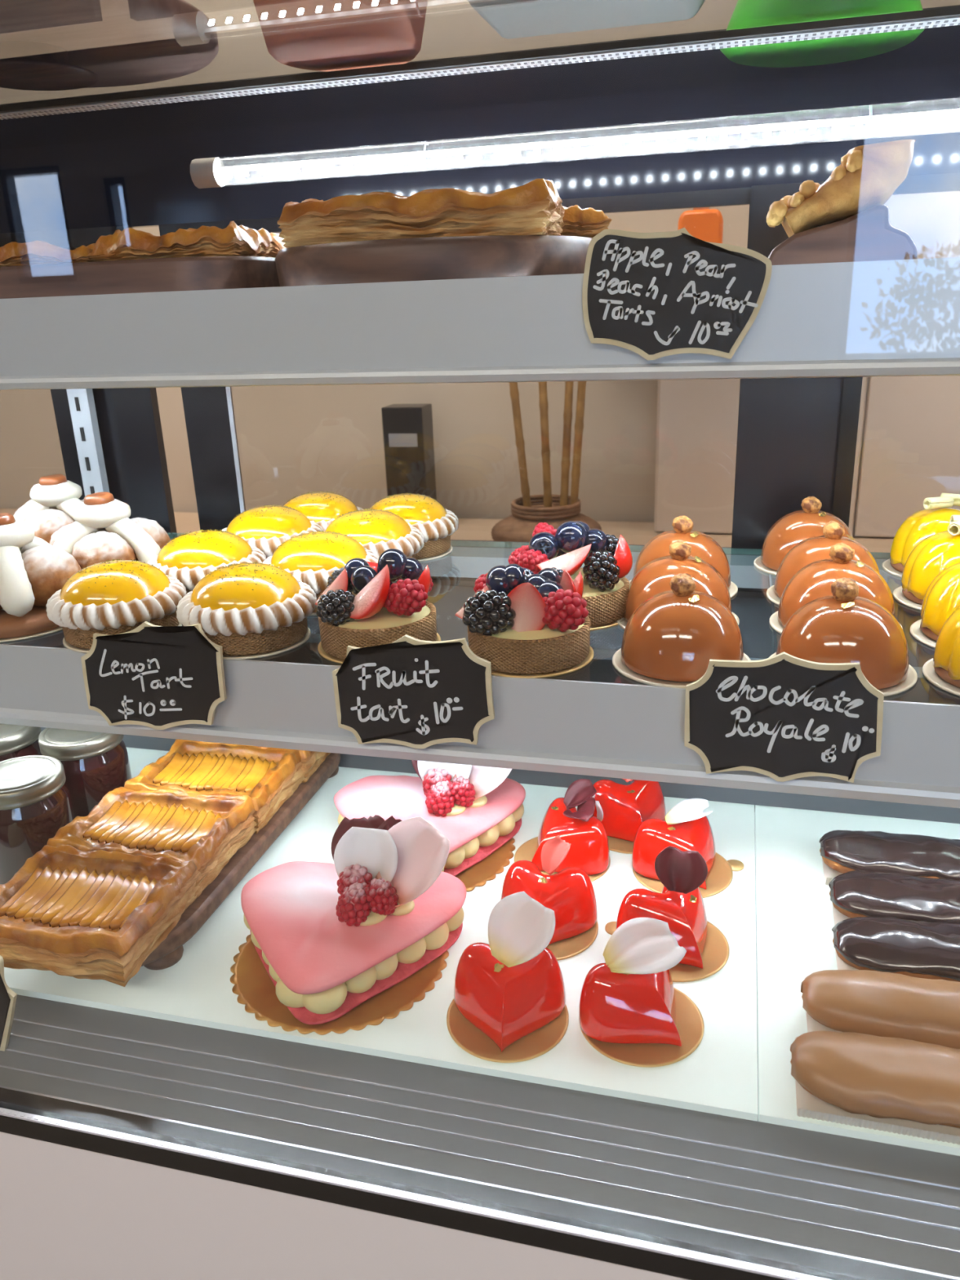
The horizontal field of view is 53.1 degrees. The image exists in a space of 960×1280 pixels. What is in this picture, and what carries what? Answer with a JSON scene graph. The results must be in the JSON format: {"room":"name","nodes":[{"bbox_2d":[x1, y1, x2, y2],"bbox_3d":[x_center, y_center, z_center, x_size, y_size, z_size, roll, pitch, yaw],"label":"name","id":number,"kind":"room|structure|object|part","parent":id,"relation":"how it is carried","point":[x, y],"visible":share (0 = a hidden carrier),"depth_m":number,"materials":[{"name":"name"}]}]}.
{"room":"food shop","nodes":[
{"label":"food shop","id":0,"kind":"room"},
{"bbox_2d":[0,0,959,522],"bbox_3d":[-0.375,-0.955,2.342,7.200,2.850,0.100,3,20,15],"label":"wall","id":1,"kind":"structure","parent":0,"point":[293,441],"depth_m":2.36,"materials":[{"name":"beige paint"}]},
{"bbox_2d":[653,375,959,537],"bbox_3d":[1.020,-0.466,2.001,1.280,0.500,0.136,3,20,15],"label":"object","id":2,"kind":"structure","parent":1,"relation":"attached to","point":[908,449],"depth_m":2.04,"materials":[{"name":"beige"}]},
{"bbox_3d":[0.594,-0.469,2.053,0.420,0.492,0.016,3,20,15],"label":"cupboard door","id":3,"kind":"part","parent":2,"relation":"part of","materials":[{"name":"beige wood"}]},
{"bbox_3d":[1.005,-0.446,1.946,0.420,0.492,0.016,3,20,15],"label":"cupboard door","id":4,"kind":"part","parent":2,"relation":"part of","materials":[{"name":"beige wood"}]},
{"bbox_3d":[0.481,-0.653,2.016,0.550,0.160,0.260,3,20,15],"label":"wall shelf","id":5,"kind":"object","parent":1,"relation":"attached to","visible":0},
{"bbox_2d":[677,207,723,243],"bbox_3d":[0.440,-0.790,1.922,0.086,0.165,0.060,3,20,15],"label":"canister","id":6,"kind":"object","parent":5,"relation":"on","point":[704,224],"visible":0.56,"depth_m":1.88,"materials":[{"name":"orange plastic"}]},
{"bbox_3d":[-1.350,1.757,-0.849,7.200,0.040,8.600,3,20,15],"label":"floor","id":7,"kind":"structure","parent":0,"visible":0},
{"bbox_2d":[0,508,893,552],"bbox_3d":[0.343,0.183,2.158,4.400,0.780,0.590,3,20,15],"label":"countertop","id":8,"kind":"structure","parent":7,"relation":"on","point":[468,529],"depth_m":2.24,"materials":[{"name":"beige laminate"}]},
{"bbox_2d":[381,403,436,500],"bbox_3d":[-0.168,-0.419,2.315,0.100,0.285,0.082,3,20,15],"label":"box","id":9,"kind":"object","parent":8,"relation":"on","point":[407,428],"visible":0.6,"depth_m":2.27,"materials":[{"name":"black"}]},
{"bbox_2d":[490,493,601,542],"bbox_3d":[0.142,-0.248,2.072,0.240,0.105,0.240,-2,20,1],"label":"woven vase","id":10,"kind":"object","parent":8,"relation":"on","point":[520,526],"visible":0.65,"depth_m":2.01,"materials":[{"name":"wicker"}]},
{"bbox_2d":[509,382,531,506],"bbox_3d":[0.069,-0.537,1.986,0.080,0.654,0.019,3,20,15],"label":"cane","id":11,"kind":"object","parent":10,"relation":"in","point":[514,393],"visible":0.44,"depth_m":2.02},
{"bbox_2d":[538,382,552,507],"bbox_3d":[0.128,-0.533,1.971,0.038,0.649,0.019,3,20,15],"label":"cane","id":12,"kind":"object","parent":10,"relation":"in","point":[543,404],"visible":0.36,"depth_m":2.01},
{"bbox_2d":[559,381,573,506],"bbox_3d":[0.183,-0.529,1.957,0.052,0.646,0.019,3,20,15],"label":"cane","id":13,"kind":"object","parent":10,"relation":"in","point":[567,414],"visible":0.32,"depth_m":2.00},
{"bbox_2d":[569,381,586,504],"bbox_3d":[0.207,-0.527,1.951,0.062,0.644,0.019,3,20,15],"label":"cane","id":14,"kind":"object","parent":10,"relation":"in","point":[579,424],"visible":0.41,"depth_m":1.99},
{"bbox_2d":[0,0,959,1279],"bbox_3d":[-0.115,0.254,0.904,1.650,1.522,0.696,3,20,15],"label":"display case","id":15,"kind":"object","parent":7,"relation":"on","point":[153,1127],"visible":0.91,"depth_m":0.67,"materials":[{"name":"white metal"}]},
{"bbox_2d":[0,955,17,1051],"bbox_3d":[-0.365,0.248,0.641,0.143,0.111,0.003,3,20,15],"label":"price card","id":16,"kind":"object","parent":15,"relation":"attached to","point":[7,997],"visible":1,"depth_m":0.62,"materials":[{"name":"brown wood"}]},
{"bbox_2d":[0,723,42,761],"bbox_3d":[-0.432,0.121,0.879,0.071,0.093,0.071,15,26,39],"label":"jam jar","id":17,"kind":"object","parent":15,"relation":"on","point":[15,740],"visible":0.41,"depth_m":0.85,"materials":[{"name":"silver metal"}]},
{"bbox_3d":[-0.432,0.128,0.881,0.071,0.078,0.071,15,26,39],"label":"jam filled glass","id":18,"kind":"part","parent":17,"relation":"part of","materials":[{"name":"red glass"}]},
{"bbox_2d":[0,755,74,884],"bbox_3d":[-0.371,0.151,0.789,0.071,0.093,0.071,3,20,15],"label":"jam jar","id":19,"kind":"object","parent":15,"relation":"on","point":[35,799],"visible":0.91,"depth_m":0.76,"materials":[{"name":"brown glass"}]},
{"bbox_2d":[0,512,80,643],"bbox_3d":[-0.385,-0.058,0.784,0.112,0.090,0.113,9,22,28],"label":"pastry","id":20,"kind":"object","parent":15,"relation":"on","point":[32,570],"visible":0.79,"depth_m":0.76,"materials":[{"name":"beige food"}]},
{"bbox_2d":[13,474,84,542],"bbox_3d":[-0.419,-0.119,0.959,0.112,0.090,0.113,-4,20,-4],"label":"pastry","id":21,"kind":"object","parent":15,"relation":"on","point":[54,501],"visible":0.36,"depth_m":0.93,"materials":[{"name":"beige food"}]},
{"bbox_2d":[38,727,132,817],"bbox_3d":[-0.353,0.122,0.867,0.071,0.093,0.071,-7,20,-12],"label":"jam jar","id":22,"kind":"object","parent":15,"relation":"on","point":[95,764],"visible":0.63,"depth_m":0.84,"materials":[{"name":"brown glass"}]},
{"bbox_3d":[-0.352,0.129,0.870,0.071,0.078,0.071,-7,20,-12],"label":"jam filled glass","id":23,"kind":"part","parent":22,"relation":"part of","materials":[{"name":"red glass"}]},
{"bbox_3d":[-0.608,-0.285,1.131,0.508,0.345,0.012,3,20,15],"label":"sliding door","id":24,"kind":"part","parent":15,"relation":"part of","materials":[{"name":"black"}]},
{"bbox_2d":[0,0,217,39],"bbox_3d":[-0.370,-0.483,0.787,0.304,0.040,0.304,3,20,15],"label":"bowl","id":25,"kind":"object","parent":15,"relation":"on","point":[139,19],"visible":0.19,"depth_m":0.72,"materials":[{"name":"brown ceramic"}]},
{"bbox_2d":[48,491,170,568],"bbox_3d":[-0.333,-0.086,0.856,0.112,0.090,0.113,-7,20,-12],"label":"pastry","id":26,"kind":"object","parent":15,"relation":"on","point":[102,531],"visible":0.56,"depth_m":0.83,"materials":[{"name":"beige food"}]},
{"bbox_2d":[45,559,186,653],"bbox_3d":[-0.282,-0.032,0.748,0.104,0.058,0.104,3,20,15],"label":"tart","id":27,"kind":"object","parent":15,"relation":"on","point":[113,597],"visible":0.95,"depth_m":0.72,"materials":[{"name":"beige food"}]},
{"bbox_2d":[0,256,279,298],"bbox_3d":[-0.380,-0.318,0.873,0.445,0.034,0.195,3,20,15],"label":"tray","id":28,"kind":"object","parent":15,"relation":"on","point":[197,273],"visible":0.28,"depth_m":0.76,"materials":[{"name":"brown wood"}]},
{"bbox_2d":[0,240,95,266],"bbox_3d":[-0.381,-0.341,0.852,0.147,0.022,0.108,2,20,12],"label":"tart","id":29,"kind":"object","parent":28,"relation":"on","point":[35,252],"visible":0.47,"depth_m":0.80,"materials":[{"name":"brown food"}]},
{"bbox_2d":[88,221,286,261],"bbox_3d":[-0.241,-0.335,0.814,0.142,0.026,0.107,4,21,17],"label":"tart","id":30,"kind":"object","parent":28,"relation":"on","point":[130,243],"visible":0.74,"depth_m":0.78,"materials":[{"name":"brown food"}]},
{"bbox_2d":[80,621,226,729],"bbox_3d":[-0.239,0.027,0.702,0.118,0.085,0.004,3,20,15],"label":"price card","id":31,"kind":"object","parent":15,"relation":"attached to","point":[150,675],"visible":1,"depth_m":0.70,"materials":[{"name":"brown wood"}]},
{"bbox_2d":[146,528,266,594],"bbox_3d":[-0.238,-0.066,0.838,0.104,0.058,0.104,12,24,34],"label":"tart","id":32,"kind":"object","parent":15,"relation":"on","point":[187,557],"visible":0.56,"depth_m":0.81,"materials":[{"name":"beige food"}]},
{"bbox_3d":[-0.275,-0.269,1.052,0.005,0.320,0.001,3,20,15],"label":"door edge trim","id":33,"kind":"part","parent":15,"relation":"part of","materials":[{"name":"silver metal"}]},
{"bbox_2d":[141,752,340,969],"bbox_3d":[-0.235,0.165,0.832,0.131,0.027,0.380,3,20,15],"label":"serving board","id":34,"kind":"object","parent":15,"relation":"on","point":[170,951],"visible":0.25,"depth_m":0.75,"materials":[{"name":"brown wood"}]},
{"bbox_2d":[0,844,202,986],"bbox_3d":[-0.279,0.188,0.673,0.133,0.039,0.107,2,20,13],"label":"tart","id":35,"kind":"object","parent":34,"relation":"on","point":[68,910],"visible":1,"depth_m":0.66,"materials":[{"name":"brown food"}]},
{"bbox_2d":[46,786,257,898],"bbox_3d":[-0.257,0.156,0.761,0.135,0.040,0.108,4,20,16],"label":"tart","id":36,"kind":"object","parent":34,"relation":"on","point":[207,830],"visible":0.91,"depth_m":0.75,"materials":[{"name":"brown food"}]},
{"bbox_2d":[124,738,310,833],"bbox_3d":[-0.232,0.125,0.845,0.133,0.039,0.106,3,20,13],"label":"tart","id":37,"kind":"object","parent":34,"relation":"on","point":[269,776],"visible":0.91,"depth_m":0.84,"materials":[{"name":"food"}]},
{"bbox_2d":[200,741,330,782],"bbox_3d":[-0.206,0.094,0.930,0.133,0.039,0.107,3,20,15],"label":"tart","id":38,"kind":"object","parent":34,"relation":"on","point":[311,761],"visible":0.08,"depth_m":0.88,"materials":[{"name":"brown food"}]},
{"bbox_2d":[176,561,316,659],"bbox_3d":[-0.175,-0.028,0.724,0.104,0.058,0.104,-9,21,-18],"label":"tart","id":39,"kind":"object","parent":15,"relation":"on","point":[251,610],"visible":0.98,"depth_m":0.69,"materials":[{"name":"beige food"}]},
{"bbox_2d":[222,504,323,558],"bbox_3d":[-0.203,-0.100,0.930,0.104,0.058,0.104,-14,23,-30],"label":"tart","id":40,"kind":"object","parent":15,"relation":"on","point":[264,527],"visible":0.51,"depth_m":0.90,"materials":[{"name":"beige food"}]},
{"bbox_2d":[262,530,378,615],"bbox_3d":[-0.136,-0.062,0.816,0.104,0.058,0.104,-1,20,2],"label":"tart","id":41,"kind":"object","parent":15,"relation":"on","point":[312,557],"visible":0.52,"depth_m":0.78,"materials":[{"name":"beige food"}]},
{"bbox_2d":[283,491,362,531],"bbox_3d":[-0.166,-0.123,0.989,0.104,0.058,0.104,-6,20,-10],"label":"tart","id":42,"kind":"object","parent":15,"relation":"on","point":[321,508],"visible":0.29,"depth_m":0.96,"materials":[{"name":"beige food"}]},
{"bbox_2d":[253,0,427,39],"bbox_3d":[-0.108,-0.511,0.743,0.166,0.105,0.166,3,20,15],"label":"bowl","id":43,"kind":"object","parent":15,"relation":"on","point":[279,20],"visible":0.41,"depth_m":0.71,"materials":[{"name":"brown"}]},
{"bbox_3d":[-0.115,0.557,0.969,1.650,0.750,0.611,3,20,15],"label":"panel","id":44,"kind":"part","parent":15,"relation":"part of","materials":[{"name":"white"}]},
{"bbox_2d":[230,814,466,1035],"bbox_3d":[-0.102,0.182,0.670,0.166,0.093,0.154,3,20,15],"label":"cake","id":45,"kind":"object","parent":15,"relation":"on","point":[353,942],"visible":1,"depth_m":0.66,"materials":[{"name":"food"}]},
{"bbox_2d":[324,508,424,581],"bbox_3d":[-0.104,-0.092,0.896,0.104,0.058,0.104,6,21,22],"label":"tart","id":46,"kind":"object","parent":15,"relation":"on","point":[378,531],"visible":0.45,"depth_m":0.87,"materials":[{"name":"beige food"}]},
{"bbox_2d":[315,548,440,664],"bbox_3d":[-0.076,-0.030,0.701,0.091,0.072,0.091,2,20,12],"label":"tart","id":47,"kind":"object","parent":15,"relation":"on","point":[382,611],"visible":0.99,"depth_m":0.68,"materials":[{"name":"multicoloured food"}]},
{"bbox_2d":[332,634,494,748],"bbox_3d":[-0.046,0.036,0.652,0.114,0.083,0.004,3,20,15],"label":"price card","id":48,"kind":"object","parent":15,"relation":"attached to","point":[408,691],"visible":1,"depth_m":0.65,"materials":[{"name":"brown wood"}]},
{"bbox_2d":[368,492,458,561],"bbox_3d":[-0.073,-0.117,0.963,0.104,0.058,0.104,16,27,42],"label":"tart","id":49,"kind":"object","parent":15,"relation":"on","point":[437,523],"visible":0.64,"depth_m":0.94,"materials":[{"name":"beige food"}]},
{"bbox_2d":[333,760,525,892],"bbox_3d":[-0.049,0.133,0.803,0.166,0.093,0.154,1,20,9],"label":"cake","id":50,"kind":"object","parent":15,"relation":"on","point":[480,810],"visible":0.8,"depth_m":0.80,"materials":[{"name":"food"}]},
{"bbox_2d":[275,235,591,286],"bbox_3d":[-0.034,-0.303,0.790,0.262,0.037,0.262,3,20,15],"label":"tray","id":51,"kind":"object","parent":15,"relation":"on","point":[460,257],"visible":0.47,"depth_m":0.68,"materials":[{"name":"brown wood"}]},
{"bbox_2d":[277,178,564,248],"bbox_3d":[-0.044,-0.327,0.740,0.214,0.040,0.099,2,20,13],"label":"tart","id":52,"kind":"object","parent":51,"relation":"on","point":[535,207],"visible":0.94,"depth_m":0.70,"materials":[{"name":"brown food"}]},
{"bbox_2d":[560,204,612,238],"bbox_3d":[0.058,-0.347,0.806,0.090,0.026,0.088,-3,20,-2],"label":"tart","id":53,"kind":"object","parent":51,"relation":"on","point":[588,222],"visible":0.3,"depth_m":0.77,"materials":[{"name":"brown food"}]},
{"bbox_3d":[-0.013,-0.258,0.991,0.654,0.345,0.012,3,20,15],"label":"sliding door","id":54,"kind":"part","parent":15,"relation":"part of","materials":[{"name":"beige"}]},
{"bbox_3d":[-0.204,0.296,0.572,1.650,0.014,0.019,3,20,15],"label":"black rail","id":55,"kind":"part","parent":15,"relation":"part of","materials":[{"name":"black"}]},
{"bbox_3d":[-0.145,-0.218,0.692,1.650,0.067,0.020,3,20,15],"label":"price rail","id":56,"kind":"part","parent":15,"relation":"part of","materials":[{"name":"white metal"}]},
{"bbox_3d":[-0.105,-0.464,0.794,1.650,0.006,0.022,3,20,15],"label":"rail","id":57,"kind":"part","parent":15,"relation":"part of","materials":[{"name":"white"}]},
{"bbox_3d":[-0.143,-0.421,0.658,1.650,0.006,0.676,3,20,15],"label":"glass","id":58,"kind":"part","parent":15,"relation":"part of","materials":[{"name":"clear glass"}]},
{"bbox_3d":[-0.157,0.046,0.701,1.650,0.067,0.020,3,20,15],"label":"price rail","id":59,"kind":"part","parent":15,"relation":"part of","materials":[{"name":"white metal"}]},
{"bbox_2d":[446,891,568,1062],"bbox_3d":[0.017,0.209,0.610,0.079,0.076,0.079,1,20,8],"label":"cake","id":60,"kind":"object","parent":15,"relation":"on","point":[508,1005],"visible":1,"depth_m":0.61,"materials":[{"name":"red food"}]},
{"bbox_2d":[454,564,593,678],"bbox_3d":[0.034,-0.021,0.669,0.092,0.067,0.091,5,21,20],"label":"tart","id":61,"kind":"object","parent":15,"relation":"on","point":[527,624],"visible":1,"depth_m":0.64,"materials":[{"name":"multicoloured food"}]},
{"bbox_2d":[166,532,889,653],"bbox_3d":[-0.112,-0.043,0.856,1.648,0.006,0.364,3,20,15],"label":"glass shelf","id":62,"kind":"object","parent":15,"relation":"attached to","point":[473,556],"depth_m":0.96,"materials":[{"name":"clear glass"}]},
{"bbox_2d":[500,835,598,960],"bbox_3d":[0.046,0.182,0.699,0.079,0.064,0.079,4,21,17],"label":"cake","id":63,"kind":"object","parent":15,"relation":"on","point":[570,892],"visible":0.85,"depth_m":0.70,"materials":[{"name":"red food"}]},
{"bbox_2d":[514,778,610,881],"bbox_3d":[0.067,0.152,0.783,0.079,0.063,0.079,-14,23,-30],"label":"cake","id":64,"kind":"object","parent":15,"relation":"on","point":[588,851],"visible":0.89,"depth_m":0.77,"materials":[{"name":"red food"}]},
{"bbox_2d":[507,520,632,631],"bbox_3d":[0.072,-0.057,0.754,0.094,0.075,0.091,1,20,9],"label":"tart","id":65,"kind":"object","parent":15,"relation":"on","point":[607,559],"visible":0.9,"depth_m":0.73,"materials":[{"name":"food"}]},
{"bbox_2d":[467,0,705,35],"bbox_3d":[0.076,-0.481,0.656,0.176,0.093,0.100,3,20,15],"label":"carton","id":66,"kind":"object","parent":15,"relation":"on","point":[506,17],"visible":0.87,"depth_m":0.67,"materials":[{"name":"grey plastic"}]},
{"bbox_2d":[591,778,666,853],"bbox_3d":[0.130,0.140,0.826,0.079,0.053,0.079,-7,20,-12],"label":"cake","id":67,"kind":"object","parent":15,"relation":"on","point":[621,809],"visible":0.67,"depth_m":0.82,"materials":[{"name":"red food"}]},
{"bbox_2d":[578,917,704,1066],"bbox_3d":[0.102,0.217,0.605,0.079,0.057,0.079,-17,25,-36],"label":"cake","id":68,"kind":"object","parent":15,"relation":"on","point":[631,1011],"visible":1,"depth_m":0.59,"materials":[{"name":"red food"}]},
{"bbox_2d":[604,845,729,982],"bbox_3d":[0.135,0.183,0.674,0.079,0.074,0.083,-12,22,-26],"label":"cake","id":69,"kind":"object","parent":15,"relation":"on","point":[680,904],"visible":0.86,"depth_m":0.67,"materials":[{"name":"red food"}]},
{"bbox_2d":[582,227,772,359],"bbox_3d":[0.123,-0.218,0.607,0.117,0.080,0.004,3,20,15],"label":"price card","id":70,"kind":"object","parent":15,"relation":"attached to","point":[652,295],"visible":1,"depth_m":0.61,"materials":[{"name":"brown wood"}]},
{"bbox_2d":[616,539,739,629],"bbox_3d":[0.150,-0.045,0.729,0.093,0.064,0.093,-16,24,-34],"label":"dome","id":71,"kind":"object","parent":15,"relation":"on","point":[655,577],"visible":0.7,"depth_m":0.71,"materials":[{"name":"beige food"}]},
{"bbox_2d":[612,573,751,688],"bbox_3d":[0.136,-0.014,0.645,0.093,0.064,0.093,1,20,9],"label":"dome","id":72,"kind":"object","parent":15,"relation":"on","point":[670,639],"visible":0.94,"depth_m":0.62,"materials":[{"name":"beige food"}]},
{"bbox_2d":[629,515,737,597],"bbox_3d":[0.170,-0.073,0.807,0.093,0.064,0.093,-3,20,-2],"label":"dome","id":73,"kind":"object","parent":15,"relation":"on","point":[704,546],"visible":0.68,"depth_m":0.79,"materials":[{"name":"beige food"}]},
{"bbox_2d":[631,798,743,897],"bbox_3d":[0.162,0.158,0.763,0.079,0.059,0.080,12,24,35],"label":"cake","id":74,"kind":"object","parent":15,"relation":"on","point":[686,827],"visible":0.84,"depth_m":0.76,"materials":[{"name":"red food"}]},
{"bbox_2d":[754,812,758,1121],"bbox_3d":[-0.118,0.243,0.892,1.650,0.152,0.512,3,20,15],"label":"divider","id":75,"kind":"object","parent":15,"relation":"on","point":[756,814],"depth_m":0.66,"materials":[{"name":"metal"}]},
{"bbox_2d":[684,652,884,782],"bbox_3d":[0.186,0.048,0.592,0.117,0.086,0.004,3,20,15],"label":"price card","id":76,"kind":"object","parent":15,"relation":"attached to","point":[783,717],"visible":1,"depth_m":0.59,"materials":[{"name":"brown wood"}]},
{"bbox_2d":[753,496,853,575],"bbox_3d":[0.295,-0.097,0.860,0.093,0.064,0.093,-1,20,4],"label":"dome","id":77,"kind":"object","parent":15,"relation":"on","point":[796,526],"visible":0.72,"depth_m":0.84,"materials":[{"name":"beige food"}]},
{"bbox_2d":[731,0,884,17],"bbox_3d":[0.277,-0.529,0.775,0.160,0.088,0.160,3,20,15],"label":"bowl","id":78,"kind":"object","parent":15,"relation":"on","point":[743,8],"visible":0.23,"depth_m":0.73,"materials":[{"name":"green plastic"}]},
{"bbox_2d":[804,976,840,1031],"bbox_3d":[0.279,0.239,0.593,0.147,0.010,0.057,3,20,14],"label":"paper tray","id":79,"kind":"object","parent":15,"relation":"on","point":[817,1020],"depth_m":0.59,"materials":[{"name":"beige"}]},
{"bbox_2d":[766,520,879,604],"bbox_3d":[0.280,-0.065,0.770,0.093,0.064,0.093,12,24,34],"label":"dome","id":80,"kind":"object","parent":15,"relation":"on","point":[813,548],"visible":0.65,"depth_m":0.76,"materials":[{"name":"beige food"}]},
{"bbox_2d":[822,857,842,884],"bbox_3d":[0.345,0.181,0.748,0.147,0.010,0.057,3,20,15],"label":"paper tray","id":81,"kind":"object","parent":15,"relation":"on","point":[832,867],"depth_m":0.75,"materials":[{"name":"beige"}]},
{"bbox_2d":[769,542,902,634],"bbox_3d":[0.263,-0.040,0.705,0.093,0.064,0.093,-9,21,-18],"label":"dome","id":82,"kind":"object","parent":15,"relation":"on","point":[814,580],"visible":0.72,"depth_m":0.69,"materials":[{"name":"beige food"}]},
{"bbox_2d":[831,902,850,924],"bbox_3d":[0.333,0.202,0.693,0.147,0.010,0.057,3,20,15],"label":"paper tray","id":83,"kind":"object","parent":15,"relation":"on","point":[841,910],"depth_m":0.70,"materials":[{"name":"beige"}]},
{"bbox_2d":[767,204,917,265],"bbox_3d":[0.247,-0.276,0.672,0.098,0.044,0.090,3,20,15],"label":"wooden stand","id":84,"kind":"object","parent":15,"relation":"on","point":[868,234],"visible":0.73,"depth_m":0.63,"materials":[{"name":"brown wood"}]},
{"bbox_2d":[766,139,915,237],"bbox_3d":[0.244,-0.306,0.660,0.091,0.055,0.084,3,20,15],"label":"tart","id":85,"kind":"object","parent":84,"relation":"on","point":[868,175],"visible":0.98,"depth_m":0.62,"materials":[{"name":"brown food"}]},
{"bbox_2d":[768,577,917,697],"bbox_3d":[0.235,-0.009,0.621,0.093,0.064,0.093,16,26,41],"label":"dome","id":86,"kind":"object","parent":15,"relation":"on","point":[842,626],"visible":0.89,"depth_m":0.60,"materials":[{"name":"beige food"}]},
{"bbox_3d":[0.485,-0.226,0.848,0.492,0.345,0.012,3,20,15],"label":"sliding door","id":87,"kind":"part","parent":15,"relation":"part of","materials":[{"name":"black"}]},
{"bbox_2d":[834,924,857,970],"bbox_3d":[0.317,0.220,0.642,0.147,0.010,0.057,3,20,15],"label":"paper tray","id":88,"kind":"object","parent":15,"relation":"on","point":[846,959],"depth_m":0.64,"materials":[{"name":"beige"}]},
{"bbox_3d":[0.337,-0.237,0.867,0.016,0.360,0.001,3,20,15],"label":"door edge trim","id":89,"kind":"part","parent":15,"relation":"part of","materials":[{"name":"black"}]},
{"bbox_2d":[790,1031,959,1144],"bbox_3d":[0.255,0.248,0.537,0.155,0.033,0.057,3,20,15],"label":"eclair","id":90,"kind":"object","parent":15,"relation":"on","point":[904,1086],"visible":1,"depth_m":0.53,"materials":[{"name":"beige food"}]},
{"bbox_2d":[800,969,959,1048],"bbox_3d":[0.278,0.229,0.589,0.155,0.033,0.057,3,20,14],"label":"eclair","id":91,"kind":"object","parent":15,"relation":"on","point":[871,1002],"visible":0.82,"depth_m":0.58,"materials":[{"name":"beige food"}]},
{"bbox_2d":[818,830,959,884],"bbox_3d":[0.345,0.170,0.744,0.155,0.034,0.057,3,20,15],"label":"eclair","id":92,"kind":"object","parent":15,"relation":"on","point":[842,851],"visible":0.8,"depth_m":0.74,"materials":[{"name":"black food"}]},
{"bbox_2d":[828,870,959,924],"bbox_3d":[0.332,0.191,0.689,0.155,0.032,0.057,3,20,15],"label":"eclair","id":93,"kind":"object","parent":15,"relation":"on","point":[855,893],"visible":0.77,"depth_m":0.68,"materials":[{"name":"black food"}]},
{"bbox_2d":[831,916,959,982],"bbox_3d":[0.316,0.209,0.638,0.155,0.033,0.057,3,20,15],"label":"eclair","id":94,"kind":"object","parent":15,"relation":"on","point":[910,948],"visible":0.86,"depth_m":0.63,"materials":[{"name":"black food"}]},
{"bbox_2d":[881,493,959,577],"bbox_3d":[0.399,-0.092,0.833,0.088,0.066,0.088,1,20,9],"label":"cake","id":95,"kind":"object","parent":15,"relation":"on","point":[936,513],"visible":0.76,"depth_m":0.82,"materials":[{"name":"yellow food"}]},
{"bbox_2d":[893,515,959,610],"bbox_3d":[0.375,-0.063,0.753,0.088,0.066,0.088,-9,21,-18],"label":"cake","id":96,"kind":"object","parent":15,"relation":"on","point":[939,551],"visible":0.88,"depth_m":0.74,"materials":[{"name":"yellow food"}]},
{"bbox_2d":[910,562,959,648],"bbox_3d":[0.352,-0.033,0.671,0.088,0.066,0.088,15,26,39],"label":"cake","id":97,"kind":"object","parent":15,"relation":"on","point":[941,598],"visible":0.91,"depth_m":0.67,"materials":[{"name":"yellow food"}]},
{"bbox_2d":[922,605,959,696],"bbox_3d":[0.327,-0.006,0.598,0.088,0.066,0.088,3,20,13],"label":"cake","id":98,"kind":"object","parent":15,"relation":"on","point":[943,670],"visible":1,"depth_m":0.60,"materials":[{"name":"yellow food"}]}
]}

